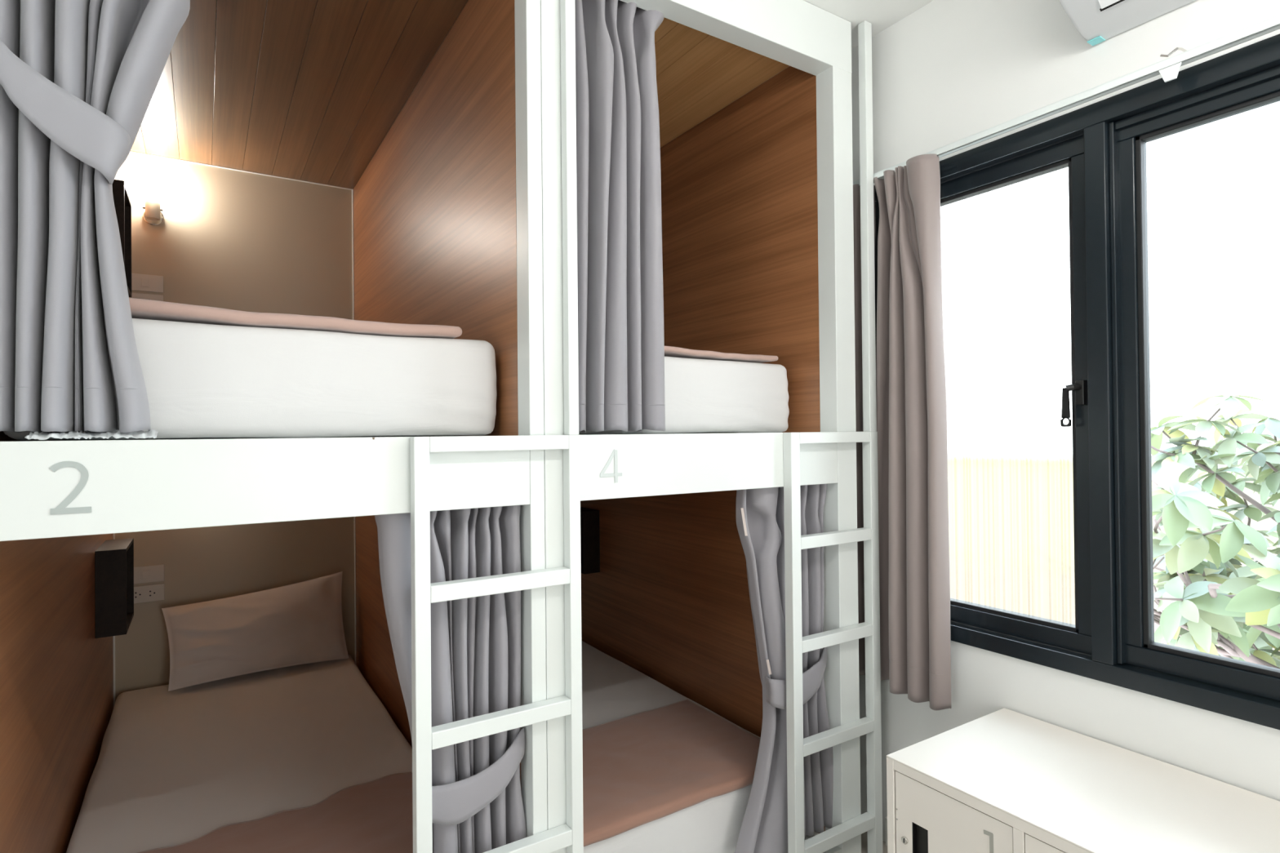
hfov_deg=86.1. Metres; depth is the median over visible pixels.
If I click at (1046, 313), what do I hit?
window
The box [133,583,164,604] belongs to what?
socket plate
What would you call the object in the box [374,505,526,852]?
curtain
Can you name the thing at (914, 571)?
window curtain
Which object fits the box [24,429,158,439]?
sheet
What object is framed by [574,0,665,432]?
curtain
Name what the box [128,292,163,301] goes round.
socket plate
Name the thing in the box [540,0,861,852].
bunk bed
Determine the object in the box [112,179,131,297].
box shelf
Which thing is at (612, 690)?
mattress
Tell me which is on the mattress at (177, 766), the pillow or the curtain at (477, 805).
the pillow
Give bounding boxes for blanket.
[128,297,462,338]
[138,772,413,852]
[582,698,759,847]
[664,346,777,363]
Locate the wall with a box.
[851,0,1279,842]
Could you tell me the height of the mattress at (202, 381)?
0.247 m
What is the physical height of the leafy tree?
4.960 m
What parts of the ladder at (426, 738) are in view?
rail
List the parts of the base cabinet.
sunk pull, door, door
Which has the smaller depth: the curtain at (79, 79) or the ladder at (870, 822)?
the curtain at (79, 79)
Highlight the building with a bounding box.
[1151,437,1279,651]
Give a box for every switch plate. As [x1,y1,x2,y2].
[131,273,163,293]
[133,564,164,584]
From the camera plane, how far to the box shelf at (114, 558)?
2.49 m
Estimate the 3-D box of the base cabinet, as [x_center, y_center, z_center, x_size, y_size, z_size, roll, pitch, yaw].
[1.272,1.082,1.087,0.518,0.589,1.693,0,-1,-33]
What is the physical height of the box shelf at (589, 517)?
0.315 m
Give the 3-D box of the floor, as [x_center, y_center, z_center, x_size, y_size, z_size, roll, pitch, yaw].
[-0.662,1.443,0.695,4.420,0.100,5.920,0,-1,-33]
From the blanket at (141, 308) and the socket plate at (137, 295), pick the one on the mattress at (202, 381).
the blanket at (141, 308)
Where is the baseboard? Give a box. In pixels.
[884,817,887,845]
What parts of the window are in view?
glass pane, casement sash, lever, curtain rail, frame rail, handle, frame rail, casement sash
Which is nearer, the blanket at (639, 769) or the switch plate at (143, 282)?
the blanket at (639, 769)
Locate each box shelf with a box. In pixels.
[94,537,133,638]
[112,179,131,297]
[580,506,599,573]
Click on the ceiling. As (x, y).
(882, 14)
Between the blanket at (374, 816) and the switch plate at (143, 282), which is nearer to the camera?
the blanket at (374, 816)
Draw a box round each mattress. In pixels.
[3,318,497,440]
[66,654,412,852]
[578,355,789,434]
[581,640,760,852]
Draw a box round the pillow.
[161,571,348,691]
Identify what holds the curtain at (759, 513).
hanging from the bunk bed at (757, 230)
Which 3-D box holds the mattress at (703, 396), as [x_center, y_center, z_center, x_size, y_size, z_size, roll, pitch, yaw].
[-0.401,-0.082,2.900,0.896,0.235,2.006,0,-1,-33]
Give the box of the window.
[853,13,1279,729]
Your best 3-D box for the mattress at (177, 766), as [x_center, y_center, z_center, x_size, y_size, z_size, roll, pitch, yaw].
[-1.284,1.235,2.308,0.936,0.249,2.022,0,-1,-33]
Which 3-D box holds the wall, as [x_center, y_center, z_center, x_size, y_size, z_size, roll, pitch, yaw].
[1.162,0.027,1.879,0.140,2.715,5.720,0,-1,-33]
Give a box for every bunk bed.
[0,0,547,852]
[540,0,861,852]
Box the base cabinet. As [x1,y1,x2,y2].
[886,707,1279,852]
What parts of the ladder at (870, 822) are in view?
rail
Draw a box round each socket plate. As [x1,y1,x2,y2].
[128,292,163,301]
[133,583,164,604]
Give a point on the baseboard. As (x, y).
(886, 818)
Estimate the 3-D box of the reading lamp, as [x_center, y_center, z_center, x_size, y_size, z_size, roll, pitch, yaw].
[-2.131,-0.952,2.998,0.076,0.124,0.096,0,-1,-33]
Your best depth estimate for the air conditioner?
1.65 m
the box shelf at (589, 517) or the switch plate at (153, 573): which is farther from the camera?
the box shelf at (589, 517)
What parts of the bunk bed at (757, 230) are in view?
post, panel, panel, post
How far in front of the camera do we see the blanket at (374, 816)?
1.87 m
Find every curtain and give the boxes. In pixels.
[0,0,190,432]
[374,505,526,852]
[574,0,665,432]
[734,484,833,852]
[853,153,951,710]
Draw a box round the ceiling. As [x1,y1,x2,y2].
[170,0,933,177]
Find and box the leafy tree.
[1151,395,1279,668]
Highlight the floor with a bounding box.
[861,831,887,852]
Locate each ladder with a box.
[409,0,583,852]
[782,20,882,852]
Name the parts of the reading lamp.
lamp shade, lamp shade, wall plate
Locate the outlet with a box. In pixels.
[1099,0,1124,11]
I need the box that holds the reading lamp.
[142,191,164,226]
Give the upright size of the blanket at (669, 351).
0.032 m
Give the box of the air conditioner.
[1058,0,1195,45]
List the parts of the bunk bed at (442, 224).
panel, panel, panel, panel, panel, panel, post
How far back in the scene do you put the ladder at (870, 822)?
2.19 m
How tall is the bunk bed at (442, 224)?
2.714 m
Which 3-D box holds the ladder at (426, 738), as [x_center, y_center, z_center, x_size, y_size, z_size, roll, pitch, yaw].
[-0.318,0.040,1.555,0.392,2.714,0.034,0,-1,-33]

